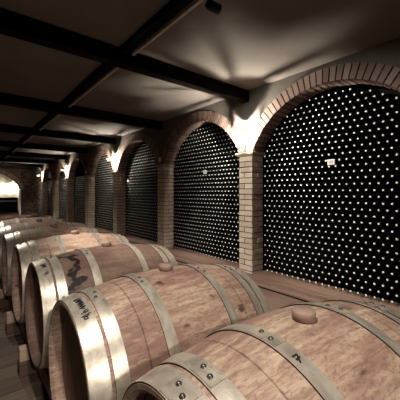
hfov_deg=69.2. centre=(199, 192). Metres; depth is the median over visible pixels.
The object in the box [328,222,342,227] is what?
wine bottle
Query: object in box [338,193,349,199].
wine bottle
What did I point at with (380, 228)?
wine bottle
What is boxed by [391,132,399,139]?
wine bottle
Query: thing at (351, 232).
wine bottle
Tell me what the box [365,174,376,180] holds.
wine bottle
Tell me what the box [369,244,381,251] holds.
wine bottle
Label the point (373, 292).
wine bottle
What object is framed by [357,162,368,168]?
wine bottle
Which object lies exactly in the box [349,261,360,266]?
wine bottle
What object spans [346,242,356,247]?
wine bottle
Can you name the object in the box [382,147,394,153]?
wine bottle
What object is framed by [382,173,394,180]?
wine bottle
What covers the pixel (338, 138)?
wine bottle
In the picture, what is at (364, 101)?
wine bottle
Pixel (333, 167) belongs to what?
wine bottle
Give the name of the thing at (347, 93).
wine bottle
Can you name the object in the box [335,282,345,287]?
wine bottle
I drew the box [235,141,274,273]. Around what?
brick pillar
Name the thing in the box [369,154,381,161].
wine bottle
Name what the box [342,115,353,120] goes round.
wine bottle
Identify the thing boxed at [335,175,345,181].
wine bottle
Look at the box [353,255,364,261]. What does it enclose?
wine bottle
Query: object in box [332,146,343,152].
wine bottle
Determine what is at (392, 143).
wine bottle
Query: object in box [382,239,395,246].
wine bottle
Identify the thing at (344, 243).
wine bottle
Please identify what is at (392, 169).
wine bottle
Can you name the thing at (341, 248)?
wine bottle
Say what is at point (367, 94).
wine bottle
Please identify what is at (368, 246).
wine bottle
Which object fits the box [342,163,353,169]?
wine bottle
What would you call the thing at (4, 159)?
ceiling beam
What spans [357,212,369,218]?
wine bottle
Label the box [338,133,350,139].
wine bottle
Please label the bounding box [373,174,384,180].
wine bottle
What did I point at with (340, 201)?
wine bottle
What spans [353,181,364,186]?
wine bottle
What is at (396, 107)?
wine bottle
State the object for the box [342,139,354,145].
wine bottle
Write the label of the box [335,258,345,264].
wine bottle
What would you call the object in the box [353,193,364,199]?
wine bottle
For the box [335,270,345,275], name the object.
wine bottle
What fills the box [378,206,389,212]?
wine bottle
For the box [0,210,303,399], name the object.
floor
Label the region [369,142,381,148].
wine bottle
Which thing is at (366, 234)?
wine bottle
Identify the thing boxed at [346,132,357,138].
wine bottle
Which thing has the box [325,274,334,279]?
wine bottle
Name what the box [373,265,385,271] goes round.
wine bottle
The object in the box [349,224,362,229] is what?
wine bottle
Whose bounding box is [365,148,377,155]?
wine bottle
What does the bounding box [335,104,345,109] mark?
wine bottle
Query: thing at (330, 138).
wine bottle
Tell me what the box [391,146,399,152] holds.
wine bottle
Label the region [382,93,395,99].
wine bottle
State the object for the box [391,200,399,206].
wine bottle
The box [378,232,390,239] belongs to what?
wine bottle
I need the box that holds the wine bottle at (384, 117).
[378,114,389,120]
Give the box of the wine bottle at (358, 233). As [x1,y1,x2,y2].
[353,230,365,236]
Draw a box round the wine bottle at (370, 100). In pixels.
[365,97,377,103]
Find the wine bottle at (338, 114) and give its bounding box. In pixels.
[332,111,341,116]
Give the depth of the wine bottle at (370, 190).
3.31 m
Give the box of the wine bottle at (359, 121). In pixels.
[353,119,364,124]
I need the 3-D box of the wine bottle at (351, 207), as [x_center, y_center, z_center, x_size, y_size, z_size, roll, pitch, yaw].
[1.842,0.188,3.509,0.309,0.081,0.081,0,0,-39]
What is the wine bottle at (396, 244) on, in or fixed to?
on the wine bottle
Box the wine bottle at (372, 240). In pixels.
[365,237,377,244]
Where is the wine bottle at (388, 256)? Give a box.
[382,253,394,259]
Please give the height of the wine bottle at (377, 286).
0.081 m
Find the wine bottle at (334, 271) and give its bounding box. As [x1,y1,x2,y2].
[328,269,338,274]
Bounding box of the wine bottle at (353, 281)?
[346,279,356,284]
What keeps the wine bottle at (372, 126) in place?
on the wine bottle at (376, 132)
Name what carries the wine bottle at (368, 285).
on the wine bottle at (373, 292)
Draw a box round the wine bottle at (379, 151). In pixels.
[373,148,385,154]
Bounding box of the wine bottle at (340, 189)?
[335,187,345,193]
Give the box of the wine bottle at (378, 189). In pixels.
[373,187,385,193]
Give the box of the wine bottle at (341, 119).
[335,116,345,122]
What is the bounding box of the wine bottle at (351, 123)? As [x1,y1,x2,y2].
[346,120,356,126]
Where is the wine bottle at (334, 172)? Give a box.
[332,170,341,175]
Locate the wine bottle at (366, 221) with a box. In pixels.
[361,218,372,224]
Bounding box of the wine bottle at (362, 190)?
[357,187,369,193]
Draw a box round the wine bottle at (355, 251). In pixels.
[349,248,360,254]
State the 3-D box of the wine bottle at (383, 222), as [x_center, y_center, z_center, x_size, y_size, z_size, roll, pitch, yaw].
[2.061,0.336,3.251,0.309,0.081,0.081,0,0,-39]
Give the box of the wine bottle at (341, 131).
[335,128,345,134]
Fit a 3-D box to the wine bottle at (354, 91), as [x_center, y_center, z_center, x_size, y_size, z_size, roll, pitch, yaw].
[1.870,-1.210,3.478,0.309,0.081,0.081,0,0,-39]
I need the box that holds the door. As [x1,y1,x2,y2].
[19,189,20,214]
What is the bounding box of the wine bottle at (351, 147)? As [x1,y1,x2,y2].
[346,145,359,150]
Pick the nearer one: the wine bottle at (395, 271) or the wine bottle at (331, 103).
the wine bottle at (395, 271)
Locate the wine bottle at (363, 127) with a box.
[357,124,369,130]
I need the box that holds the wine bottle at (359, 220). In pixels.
[353,218,366,224]
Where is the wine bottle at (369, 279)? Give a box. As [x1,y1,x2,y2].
[365,277,377,282]
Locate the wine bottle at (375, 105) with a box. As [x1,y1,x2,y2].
[369,103,381,108]
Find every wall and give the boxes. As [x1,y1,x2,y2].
[0,166,41,214]
[0,174,18,209]
[35,37,399,174]
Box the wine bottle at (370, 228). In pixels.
[365,225,378,231]
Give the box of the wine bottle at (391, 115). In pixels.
[387,113,399,119]
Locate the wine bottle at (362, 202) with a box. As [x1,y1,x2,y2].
[357,199,368,205]
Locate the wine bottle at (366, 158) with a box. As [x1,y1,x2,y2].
[361,155,374,161]
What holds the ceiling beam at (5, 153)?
attached to the ceiling
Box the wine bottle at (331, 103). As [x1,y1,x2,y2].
[325,101,334,106]
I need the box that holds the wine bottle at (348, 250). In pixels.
[342,247,354,253]
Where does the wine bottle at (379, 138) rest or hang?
on the wine bottle at (383, 144)
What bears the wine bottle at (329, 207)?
on the wine bottle at (333, 213)
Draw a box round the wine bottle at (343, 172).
[338,169,349,175]
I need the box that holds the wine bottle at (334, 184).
[332,181,342,187]
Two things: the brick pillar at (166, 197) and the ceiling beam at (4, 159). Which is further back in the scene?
the ceiling beam at (4, 159)
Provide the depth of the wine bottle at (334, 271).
3.64 m
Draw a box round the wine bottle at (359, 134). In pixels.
[353,131,365,137]
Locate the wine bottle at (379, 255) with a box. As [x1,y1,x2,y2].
[373,252,385,258]
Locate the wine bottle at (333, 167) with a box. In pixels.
[328,164,339,169]
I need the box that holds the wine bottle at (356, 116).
[349,113,360,119]
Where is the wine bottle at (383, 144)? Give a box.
[378,141,390,147]
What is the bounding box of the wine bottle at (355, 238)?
[349,236,360,242]
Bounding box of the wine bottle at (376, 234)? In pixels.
[369,231,383,238]
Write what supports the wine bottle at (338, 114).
on the wine bottle at (341, 119)
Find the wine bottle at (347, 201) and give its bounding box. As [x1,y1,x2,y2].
[342,199,352,205]
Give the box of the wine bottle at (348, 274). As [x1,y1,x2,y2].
[342,272,352,277]
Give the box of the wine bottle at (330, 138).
[325,136,336,141]
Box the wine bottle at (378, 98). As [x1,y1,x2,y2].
[373,95,386,101]
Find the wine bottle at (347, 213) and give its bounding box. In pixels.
[342,211,353,217]
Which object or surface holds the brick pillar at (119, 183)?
on the floor
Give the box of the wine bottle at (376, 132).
[369,129,381,135]
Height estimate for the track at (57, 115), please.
0.060 m
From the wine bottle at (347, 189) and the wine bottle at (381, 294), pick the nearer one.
the wine bottle at (381, 294)
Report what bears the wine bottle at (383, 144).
on the wine bottle at (387, 150)
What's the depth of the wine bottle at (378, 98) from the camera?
3.24 m
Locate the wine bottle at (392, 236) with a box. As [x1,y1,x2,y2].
[386,233,399,240]
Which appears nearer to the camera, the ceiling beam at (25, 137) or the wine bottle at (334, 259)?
the wine bottle at (334, 259)
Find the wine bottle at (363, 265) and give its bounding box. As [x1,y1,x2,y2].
[357,262,368,268]
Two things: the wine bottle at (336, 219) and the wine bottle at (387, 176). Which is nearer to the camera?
the wine bottle at (387, 176)
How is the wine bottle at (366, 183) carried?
on the wine bottle at (370, 190)
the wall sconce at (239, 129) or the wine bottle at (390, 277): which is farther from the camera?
the wall sconce at (239, 129)
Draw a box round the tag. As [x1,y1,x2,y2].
[326,159,334,164]
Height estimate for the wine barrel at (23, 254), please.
0.730 m
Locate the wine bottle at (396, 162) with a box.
[391,159,399,166]
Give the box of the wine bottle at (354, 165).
[349,162,362,168]
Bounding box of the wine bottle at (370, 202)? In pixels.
[365,199,376,205]
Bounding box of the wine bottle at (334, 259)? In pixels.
[328,257,338,262]
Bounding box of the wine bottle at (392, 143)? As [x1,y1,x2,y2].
[386,139,399,146]
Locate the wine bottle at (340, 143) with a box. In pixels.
[335,140,347,146]
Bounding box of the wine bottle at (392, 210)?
[386,206,398,213]
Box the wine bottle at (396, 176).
[391,173,399,179]
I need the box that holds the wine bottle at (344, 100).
[338,97,348,103]
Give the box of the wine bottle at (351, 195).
[346,193,356,199]
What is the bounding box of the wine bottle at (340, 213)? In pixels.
[335,211,346,216]
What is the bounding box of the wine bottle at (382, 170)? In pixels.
[378,167,391,173]
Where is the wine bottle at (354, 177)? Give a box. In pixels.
[349,175,360,180]
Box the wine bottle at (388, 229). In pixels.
[382,226,394,232]
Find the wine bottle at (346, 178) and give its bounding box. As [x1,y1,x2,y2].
[342,175,353,181]
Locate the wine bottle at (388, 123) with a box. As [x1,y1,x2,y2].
[382,120,394,126]
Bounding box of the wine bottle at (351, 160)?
[346,157,357,162]
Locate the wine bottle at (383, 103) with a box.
[378,101,390,107]
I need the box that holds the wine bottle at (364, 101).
[357,99,368,104]
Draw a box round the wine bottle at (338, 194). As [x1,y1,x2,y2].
[332,193,341,198]
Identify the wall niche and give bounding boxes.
[48,84,399,285]
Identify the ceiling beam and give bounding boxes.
[0,7,248,102]
[0,92,162,129]
[0,124,115,143]
[0,140,86,153]
[0,150,67,159]
[0,157,52,163]
[0,162,41,167]
[18,135,31,143]
[33,113,56,130]
[60,63,113,107]
[120,0,193,55]
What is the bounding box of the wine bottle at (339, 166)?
[335,164,348,169]
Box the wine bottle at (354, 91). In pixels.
[349,88,362,94]
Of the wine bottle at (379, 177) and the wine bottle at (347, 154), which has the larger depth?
the wine bottle at (347, 154)
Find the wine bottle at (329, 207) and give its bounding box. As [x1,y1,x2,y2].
[325,205,335,210]
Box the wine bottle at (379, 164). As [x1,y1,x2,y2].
[373,161,385,167]
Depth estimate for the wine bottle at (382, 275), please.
3.21 m
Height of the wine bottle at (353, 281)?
0.081 m
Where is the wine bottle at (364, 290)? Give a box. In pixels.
[357,288,369,293]
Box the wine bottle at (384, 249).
[378,246,390,252]
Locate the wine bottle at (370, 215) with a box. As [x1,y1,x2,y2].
[365,212,376,218]
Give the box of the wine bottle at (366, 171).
[361,168,372,174]
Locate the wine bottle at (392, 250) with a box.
[386,247,398,253]
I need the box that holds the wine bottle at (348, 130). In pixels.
[342,127,352,132]
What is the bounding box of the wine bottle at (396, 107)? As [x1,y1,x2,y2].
[391,105,399,112]
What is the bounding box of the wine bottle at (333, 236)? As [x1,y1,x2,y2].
[328,234,340,239]
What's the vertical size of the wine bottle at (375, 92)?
0.081 m
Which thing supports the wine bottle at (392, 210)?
on the wine bottle at (396, 217)
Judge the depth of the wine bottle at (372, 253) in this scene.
3.31 m
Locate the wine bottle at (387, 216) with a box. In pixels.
[382,213,395,219]
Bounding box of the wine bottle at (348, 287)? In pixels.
[342,284,352,289]
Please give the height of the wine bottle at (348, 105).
0.081 m
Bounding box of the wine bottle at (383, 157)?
[378,154,389,160]
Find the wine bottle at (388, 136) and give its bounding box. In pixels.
[382,133,395,140]
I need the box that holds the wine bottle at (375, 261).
[369,258,381,264]
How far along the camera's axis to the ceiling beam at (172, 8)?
2.53 m
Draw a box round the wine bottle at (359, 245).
[353,242,364,248]
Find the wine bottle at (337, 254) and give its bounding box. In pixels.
[331,252,342,257]
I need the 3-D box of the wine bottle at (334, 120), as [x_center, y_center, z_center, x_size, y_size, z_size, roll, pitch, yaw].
[1.709,-0.915,3.675,0.309,0.081,0.081,0,0,-39]
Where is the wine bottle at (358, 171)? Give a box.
[353,168,365,174]
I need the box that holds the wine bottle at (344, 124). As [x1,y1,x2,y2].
[338,122,349,127]
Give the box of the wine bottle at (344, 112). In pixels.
[338,110,348,115]
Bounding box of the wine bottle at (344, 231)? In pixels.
[338,229,351,234]
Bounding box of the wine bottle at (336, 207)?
[331,205,342,210]
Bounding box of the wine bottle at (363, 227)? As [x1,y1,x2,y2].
[357,224,369,230]
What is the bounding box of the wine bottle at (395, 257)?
[391,254,399,260]
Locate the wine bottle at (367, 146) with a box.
[361,143,373,149]
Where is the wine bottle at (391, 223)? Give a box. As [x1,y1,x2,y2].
[386,220,397,226]
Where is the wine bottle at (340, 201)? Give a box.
[335,199,345,204]
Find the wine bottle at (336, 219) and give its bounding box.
[331,217,342,222]
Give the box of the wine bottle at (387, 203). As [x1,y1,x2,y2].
[382,200,394,206]
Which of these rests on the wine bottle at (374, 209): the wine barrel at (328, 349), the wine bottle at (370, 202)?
the wine bottle at (370, 202)
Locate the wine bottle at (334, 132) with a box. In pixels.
[328,129,338,135]
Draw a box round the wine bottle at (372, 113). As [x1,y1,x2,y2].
[365,110,377,116]
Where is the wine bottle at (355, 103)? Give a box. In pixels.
[349,101,360,106]
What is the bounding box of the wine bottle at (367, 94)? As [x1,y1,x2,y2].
[361,92,373,97]
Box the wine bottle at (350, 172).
[346,169,357,175]
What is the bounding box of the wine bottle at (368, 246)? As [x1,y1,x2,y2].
[361,243,373,250]
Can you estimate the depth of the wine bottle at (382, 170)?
3.21 m
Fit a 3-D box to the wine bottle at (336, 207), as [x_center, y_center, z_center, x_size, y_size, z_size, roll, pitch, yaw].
[1.733,0.189,3.640,0.309,0.081,0.081,0,0,-39]
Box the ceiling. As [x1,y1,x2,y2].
[0,0,399,163]
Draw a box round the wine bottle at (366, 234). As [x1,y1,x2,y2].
[361,231,374,237]
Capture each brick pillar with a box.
[41,178,51,214]
[51,176,65,217]
[65,173,82,221]
[84,171,99,227]
[111,164,135,234]
[155,156,181,248]
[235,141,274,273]
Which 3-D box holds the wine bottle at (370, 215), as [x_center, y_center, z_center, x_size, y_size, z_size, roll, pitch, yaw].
[1.976,0.262,3.343,0.309,0.081,0.081,0,0,-39]
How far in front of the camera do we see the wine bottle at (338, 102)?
3.60 m
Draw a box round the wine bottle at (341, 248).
[335,246,346,252]
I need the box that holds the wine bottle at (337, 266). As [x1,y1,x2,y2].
[332,264,342,269]
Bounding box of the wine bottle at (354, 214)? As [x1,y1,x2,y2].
[349,211,361,217]
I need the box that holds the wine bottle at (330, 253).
[325,251,335,256]
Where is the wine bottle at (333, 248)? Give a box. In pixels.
[328,245,339,251]
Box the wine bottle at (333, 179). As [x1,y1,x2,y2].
[328,176,339,181]
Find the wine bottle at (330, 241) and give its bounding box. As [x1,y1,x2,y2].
[325,239,335,244]
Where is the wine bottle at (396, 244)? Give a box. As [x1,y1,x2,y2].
[391,240,399,247]
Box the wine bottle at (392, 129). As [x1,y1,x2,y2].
[386,126,399,132]
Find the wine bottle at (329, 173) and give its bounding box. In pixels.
[325,170,336,175]
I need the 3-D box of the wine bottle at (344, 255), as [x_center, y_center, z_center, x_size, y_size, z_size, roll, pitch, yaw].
[1.790,0.777,3.576,0.309,0.081,0.081,0,0,-39]
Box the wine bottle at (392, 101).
[386,99,398,105]
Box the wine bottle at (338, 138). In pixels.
[332,135,342,140]
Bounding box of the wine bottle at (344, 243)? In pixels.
[338,241,352,246]
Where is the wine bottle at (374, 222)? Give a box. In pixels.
[369,219,382,225]
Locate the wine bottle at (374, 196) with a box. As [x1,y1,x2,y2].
[369,193,381,199]
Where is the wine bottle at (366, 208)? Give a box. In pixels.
[361,206,373,212]
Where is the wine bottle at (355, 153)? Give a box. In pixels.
[349,150,363,156]
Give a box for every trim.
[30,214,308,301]
[43,215,399,313]
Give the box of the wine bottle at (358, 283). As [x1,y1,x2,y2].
[353,280,364,286]
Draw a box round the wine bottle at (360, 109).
[353,106,364,112]
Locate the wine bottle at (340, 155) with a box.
[335,152,348,157]
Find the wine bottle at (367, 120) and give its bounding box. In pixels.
[361,117,372,123]
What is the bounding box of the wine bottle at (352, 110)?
[346,108,356,113]
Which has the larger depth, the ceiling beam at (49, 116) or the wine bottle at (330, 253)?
the ceiling beam at (49, 116)
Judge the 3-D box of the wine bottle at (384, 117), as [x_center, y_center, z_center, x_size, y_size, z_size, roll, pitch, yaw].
[2.058,-0.842,3.246,0.309,0.081,0.081,0,0,-39]
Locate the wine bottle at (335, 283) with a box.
[328,281,338,286]
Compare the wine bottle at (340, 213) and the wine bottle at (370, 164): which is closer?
the wine bottle at (370, 164)
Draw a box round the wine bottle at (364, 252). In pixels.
[357,249,369,255]
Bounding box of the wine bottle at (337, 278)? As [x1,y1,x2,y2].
[331,276,341,281]
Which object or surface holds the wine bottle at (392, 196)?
on the wine bottle at (396, 203)
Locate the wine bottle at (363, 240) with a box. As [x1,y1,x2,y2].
[357,237,371,243]
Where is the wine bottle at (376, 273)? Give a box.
[369,271,380,276]
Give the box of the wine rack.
[0,197,17,212]
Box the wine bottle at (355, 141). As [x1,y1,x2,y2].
[349,138,361,144]
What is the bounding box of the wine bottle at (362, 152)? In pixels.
[357,149,370,155]
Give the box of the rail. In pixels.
[0,279,51,399]
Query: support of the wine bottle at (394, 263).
on the wine bottle at (395, 271)
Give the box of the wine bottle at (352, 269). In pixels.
[346,266,356,272]
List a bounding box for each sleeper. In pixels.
[0,297,10,308]
[5,321,20,335]
[17,358,37,377]
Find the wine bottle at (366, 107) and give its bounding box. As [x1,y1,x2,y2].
[361,105,372,110]
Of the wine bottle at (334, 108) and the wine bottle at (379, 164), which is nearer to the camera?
the wine bottle at (379, 164)
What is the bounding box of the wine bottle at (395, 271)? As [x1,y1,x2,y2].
[391,268,399,274]
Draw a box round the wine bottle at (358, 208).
[353,205,364,211]
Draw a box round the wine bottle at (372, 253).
[365,250,377,256]
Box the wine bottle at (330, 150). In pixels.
[325,147,336,153]
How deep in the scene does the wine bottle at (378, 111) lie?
3.25 m
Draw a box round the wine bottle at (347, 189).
[342,187,352,193]
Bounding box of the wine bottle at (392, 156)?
[386,153,399,159]
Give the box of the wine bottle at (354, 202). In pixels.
[349,199,360,205]
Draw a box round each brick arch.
[0,170,24,189]
[42,164,52,181]
[53,160,66,179]
[67,154,86,177]
[87,146,114,174]
[115,133,159,170]
[161,111,245,164]
[246,62,399,151]
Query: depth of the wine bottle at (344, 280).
3.54 m
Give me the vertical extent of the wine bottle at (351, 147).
0.081 m
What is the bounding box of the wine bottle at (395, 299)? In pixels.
[391,293,399,302]
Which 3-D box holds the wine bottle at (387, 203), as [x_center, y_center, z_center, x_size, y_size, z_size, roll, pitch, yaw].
[2.088,0.115,3.216,0.309,0.081,0.081,0,0,-39]
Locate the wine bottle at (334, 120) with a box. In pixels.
[328,118,338,123]
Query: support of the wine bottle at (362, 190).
on the wine bottle at (366, 196)
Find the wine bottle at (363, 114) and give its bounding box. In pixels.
[357,112,368,117]
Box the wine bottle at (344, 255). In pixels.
[338,253,349,258]
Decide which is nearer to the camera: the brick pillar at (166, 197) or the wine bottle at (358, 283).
the wine bottle at (358, 283)
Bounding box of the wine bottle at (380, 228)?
[373,225,386,232]
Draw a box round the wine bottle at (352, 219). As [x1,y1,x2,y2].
[346,217,357,223]
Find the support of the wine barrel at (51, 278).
on the rail
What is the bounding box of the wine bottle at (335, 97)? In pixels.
[328,94,338,99]
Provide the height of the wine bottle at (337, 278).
0.081 m
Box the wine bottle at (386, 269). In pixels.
[382,266,395,272]
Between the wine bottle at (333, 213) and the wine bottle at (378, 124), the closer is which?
the wine bottle at (378, 124)
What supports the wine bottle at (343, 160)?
on the wine bottle at (346, 166)
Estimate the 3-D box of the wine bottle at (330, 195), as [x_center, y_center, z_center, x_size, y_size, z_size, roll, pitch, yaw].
[1.686,0.041,3.710,0.309,0.081,0.081,0,0,-39]
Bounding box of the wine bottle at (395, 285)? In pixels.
[391,282,399,288]
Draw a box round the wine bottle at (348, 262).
[342,259,352,265]
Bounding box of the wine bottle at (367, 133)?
[361,130,373,136]
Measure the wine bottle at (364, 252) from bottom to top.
0.081 m
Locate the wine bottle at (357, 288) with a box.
[350,286,360,291]
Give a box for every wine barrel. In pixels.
[0,215,62,226]
[0,219,77,278]
[2,224,98,295]
[11,230,128,322]
[25,241,177,368]
[48,262,270,399]
[122,300,399,399]
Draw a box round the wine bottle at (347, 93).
[342,90,353,95]
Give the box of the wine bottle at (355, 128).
[349,126,360,131]
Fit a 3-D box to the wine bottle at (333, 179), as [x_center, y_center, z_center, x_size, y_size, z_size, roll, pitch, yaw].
[1.710,-0.179,3.676,0.309,0.081,0.081,0,0,-39]
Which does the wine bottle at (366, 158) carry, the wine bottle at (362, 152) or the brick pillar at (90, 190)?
the wine bottle at (362, 152)
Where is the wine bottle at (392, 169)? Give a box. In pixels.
[386,166,398,173]
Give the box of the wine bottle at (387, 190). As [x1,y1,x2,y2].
[382,187,393,193]
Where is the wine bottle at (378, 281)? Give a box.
[373,278,385,284]
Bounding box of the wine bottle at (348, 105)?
[342,103,352,108]
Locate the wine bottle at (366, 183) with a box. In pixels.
[361,181,372,186]
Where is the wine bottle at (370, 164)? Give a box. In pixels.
[365,161,378,167]
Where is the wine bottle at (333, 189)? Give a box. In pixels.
[328,187,338,193]
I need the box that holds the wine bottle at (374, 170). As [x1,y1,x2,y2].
[369,167,381,173]
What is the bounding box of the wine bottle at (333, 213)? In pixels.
[328,210,339,216]
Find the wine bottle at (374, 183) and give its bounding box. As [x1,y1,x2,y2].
[369,180,381,186]
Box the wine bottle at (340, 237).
[335,234,346,240]
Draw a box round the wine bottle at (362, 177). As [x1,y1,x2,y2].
[357,174,369,180]
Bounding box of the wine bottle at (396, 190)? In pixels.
[391,186,399,193]
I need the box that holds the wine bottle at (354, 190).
[349,187,361,193]
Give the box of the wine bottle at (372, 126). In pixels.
[365,123,377,129]
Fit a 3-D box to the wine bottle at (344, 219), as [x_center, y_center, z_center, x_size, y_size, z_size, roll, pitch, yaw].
[1.792,0.336,3.579,0.309,0.081,0.081,0,0,-39]
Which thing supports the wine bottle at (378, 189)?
on the wine bottle at (382, 196)
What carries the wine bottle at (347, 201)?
on the wine bottle at (351, 207)
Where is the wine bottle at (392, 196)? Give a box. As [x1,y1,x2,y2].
[386,193,398,199]
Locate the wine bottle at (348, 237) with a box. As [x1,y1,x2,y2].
[342,235,353,241]
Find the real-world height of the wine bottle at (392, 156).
0.081 m
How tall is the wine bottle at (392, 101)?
0.081 m
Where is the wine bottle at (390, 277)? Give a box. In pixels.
[386,274,398,280]
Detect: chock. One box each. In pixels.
[0,289,5,298]
[6,310,15,323]
[19,344,30,362]
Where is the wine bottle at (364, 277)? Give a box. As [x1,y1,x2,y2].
[357,275,368,280]
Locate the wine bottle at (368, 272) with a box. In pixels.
[361,269,372,275]
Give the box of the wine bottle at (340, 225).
[335,223,346,228]
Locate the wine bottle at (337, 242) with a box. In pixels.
[331,240,345,245]
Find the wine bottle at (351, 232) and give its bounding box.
[346,229,357,235]
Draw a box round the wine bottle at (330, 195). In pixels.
[325,193,335,198]
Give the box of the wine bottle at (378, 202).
[373,200,385,206]
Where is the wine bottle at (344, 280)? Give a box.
[339,277,348,282]
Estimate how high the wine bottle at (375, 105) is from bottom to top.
0.081 m
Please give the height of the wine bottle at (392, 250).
0.081 m
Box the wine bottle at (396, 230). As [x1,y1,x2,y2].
[391,227,399,233]
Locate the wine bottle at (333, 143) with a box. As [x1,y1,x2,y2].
[328,141,341,146]
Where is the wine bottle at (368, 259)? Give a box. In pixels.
[361,256,372,262]
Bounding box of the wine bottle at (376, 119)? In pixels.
[369,116,381,122]
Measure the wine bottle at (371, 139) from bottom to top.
0.081 m
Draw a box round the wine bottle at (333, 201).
[328,199,339,204]
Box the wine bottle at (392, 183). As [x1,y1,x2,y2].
[387,180,398,186]
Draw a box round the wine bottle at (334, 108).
[328,106,338,111]
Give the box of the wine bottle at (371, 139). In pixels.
[365,136,377,142]
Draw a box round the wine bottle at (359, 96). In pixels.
[353,94,364,99]
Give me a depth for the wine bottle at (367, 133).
3.34 m
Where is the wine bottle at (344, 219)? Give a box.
[339,217,351,222]
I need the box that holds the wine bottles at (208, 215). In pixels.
[39,96,338,284]
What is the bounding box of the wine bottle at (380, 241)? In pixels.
[373,238,386,245]
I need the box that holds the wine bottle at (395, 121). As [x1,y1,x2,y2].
[391,119,399,125]
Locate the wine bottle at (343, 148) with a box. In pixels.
[338,145,352,151]
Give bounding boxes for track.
[39,114,60,130]
[68,67,118,106]
[132,0,203,55]
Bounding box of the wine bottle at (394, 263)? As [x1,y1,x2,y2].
[386,260,399,266]
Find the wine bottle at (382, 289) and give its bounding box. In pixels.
[377,285,391,292]
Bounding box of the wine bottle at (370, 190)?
[365,187,376,193]
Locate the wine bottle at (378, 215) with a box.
[373,212,385,219]
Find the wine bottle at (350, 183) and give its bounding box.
[346,181,357,187]
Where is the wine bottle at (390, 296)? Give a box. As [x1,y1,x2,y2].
[382,291,396,300]
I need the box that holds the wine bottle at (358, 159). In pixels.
[353,156,364,162]
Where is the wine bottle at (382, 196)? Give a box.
[378,193,389,199]
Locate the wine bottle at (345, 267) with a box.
[339,265,348,270]
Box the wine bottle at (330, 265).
[325,262,335,267]
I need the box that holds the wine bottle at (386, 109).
[382,107,394,113]
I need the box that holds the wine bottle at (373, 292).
[365,289,379,295]
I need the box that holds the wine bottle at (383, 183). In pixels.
[378,180,390,186]
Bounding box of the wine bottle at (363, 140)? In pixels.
[357,137,369,143]
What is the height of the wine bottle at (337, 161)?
0.081 m
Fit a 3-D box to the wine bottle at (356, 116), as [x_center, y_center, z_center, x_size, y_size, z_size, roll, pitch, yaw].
[1.869,-0.916,3.476,0.309,0.081,0.081,0,0,-39]
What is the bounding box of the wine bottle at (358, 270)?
[353,268,364,273]
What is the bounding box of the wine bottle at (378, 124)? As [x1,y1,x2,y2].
[373,122,385,127]
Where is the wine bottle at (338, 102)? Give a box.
[331,99,341,104]
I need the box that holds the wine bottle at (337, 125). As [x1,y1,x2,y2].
[331,123,342,128]
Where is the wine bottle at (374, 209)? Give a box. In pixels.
[369,206,380,212]
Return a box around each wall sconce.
[106,155,115,164]
[232,122,247,139]
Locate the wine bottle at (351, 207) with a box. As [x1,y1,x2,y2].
[346,205,356,211]
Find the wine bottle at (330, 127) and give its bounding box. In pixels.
[325,124,335,129]
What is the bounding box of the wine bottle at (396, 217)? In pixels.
[391,213,399,220]
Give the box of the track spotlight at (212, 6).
[205,0,221,14]
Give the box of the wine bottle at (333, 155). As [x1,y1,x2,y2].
[328,153,342,158]
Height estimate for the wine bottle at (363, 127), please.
0.081 m
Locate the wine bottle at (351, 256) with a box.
[346,254,357,259]
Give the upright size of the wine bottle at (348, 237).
0.081 m
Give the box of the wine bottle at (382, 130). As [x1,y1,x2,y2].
[378,128,390,133]
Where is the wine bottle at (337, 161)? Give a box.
[335,158,343,163]
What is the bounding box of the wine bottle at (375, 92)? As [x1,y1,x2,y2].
[369,90,381,95]
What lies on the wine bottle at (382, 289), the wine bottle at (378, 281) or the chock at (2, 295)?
the wine bottle at (378, 281)
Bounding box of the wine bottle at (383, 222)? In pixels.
[378,219,389,225]
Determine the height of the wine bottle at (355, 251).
0.081 m
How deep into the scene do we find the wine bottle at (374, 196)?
3.28 m
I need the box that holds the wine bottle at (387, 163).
[382,160,395,166]
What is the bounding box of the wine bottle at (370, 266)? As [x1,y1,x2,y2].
[365,264,377,269]
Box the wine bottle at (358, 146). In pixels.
[353,144,366,150]
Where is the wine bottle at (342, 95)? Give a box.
[335,92,345,97]
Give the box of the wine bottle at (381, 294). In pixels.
[374,291,387,297]
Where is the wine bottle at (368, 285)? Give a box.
[361,282,372,288]
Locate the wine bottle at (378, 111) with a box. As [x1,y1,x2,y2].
[373,109,386,114]
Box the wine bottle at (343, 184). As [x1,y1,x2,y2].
[338,181,349,187]
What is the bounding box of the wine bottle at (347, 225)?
[342,223,356,229]
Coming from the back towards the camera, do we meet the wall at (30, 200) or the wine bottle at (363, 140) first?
the wall at (30, 200)
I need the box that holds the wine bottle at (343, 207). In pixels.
[338,205,348,210]
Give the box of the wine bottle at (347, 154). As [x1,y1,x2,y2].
[342,151,353,157]
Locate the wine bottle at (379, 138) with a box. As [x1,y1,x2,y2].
[373,135,386,141]
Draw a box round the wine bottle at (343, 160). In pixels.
[339,157,349,163]
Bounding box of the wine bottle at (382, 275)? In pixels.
[378,272,390,278]
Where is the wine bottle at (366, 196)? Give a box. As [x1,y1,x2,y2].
[361,193,372,199]
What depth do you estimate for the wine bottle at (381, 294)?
3.25 m
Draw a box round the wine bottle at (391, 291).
[387,287,399,294]
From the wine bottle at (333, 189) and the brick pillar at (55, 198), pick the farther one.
the brick pillar at (55, 198)
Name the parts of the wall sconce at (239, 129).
lamp shade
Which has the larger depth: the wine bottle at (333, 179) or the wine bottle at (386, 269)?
the wine bottle at (333, 179)
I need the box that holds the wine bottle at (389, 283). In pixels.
[382,280,395,286]
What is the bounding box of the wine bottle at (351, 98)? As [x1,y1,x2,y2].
[346,96,356,101]
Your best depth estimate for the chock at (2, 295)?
3.15 m
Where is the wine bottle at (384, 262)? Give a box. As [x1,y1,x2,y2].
[378,259,390,265]
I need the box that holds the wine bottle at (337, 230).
[331,228,342,234]
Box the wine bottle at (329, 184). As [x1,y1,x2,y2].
[325,182,335,187]
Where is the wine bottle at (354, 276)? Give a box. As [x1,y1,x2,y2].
[349,273,360,279]
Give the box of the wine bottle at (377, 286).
[369,284,382,290]

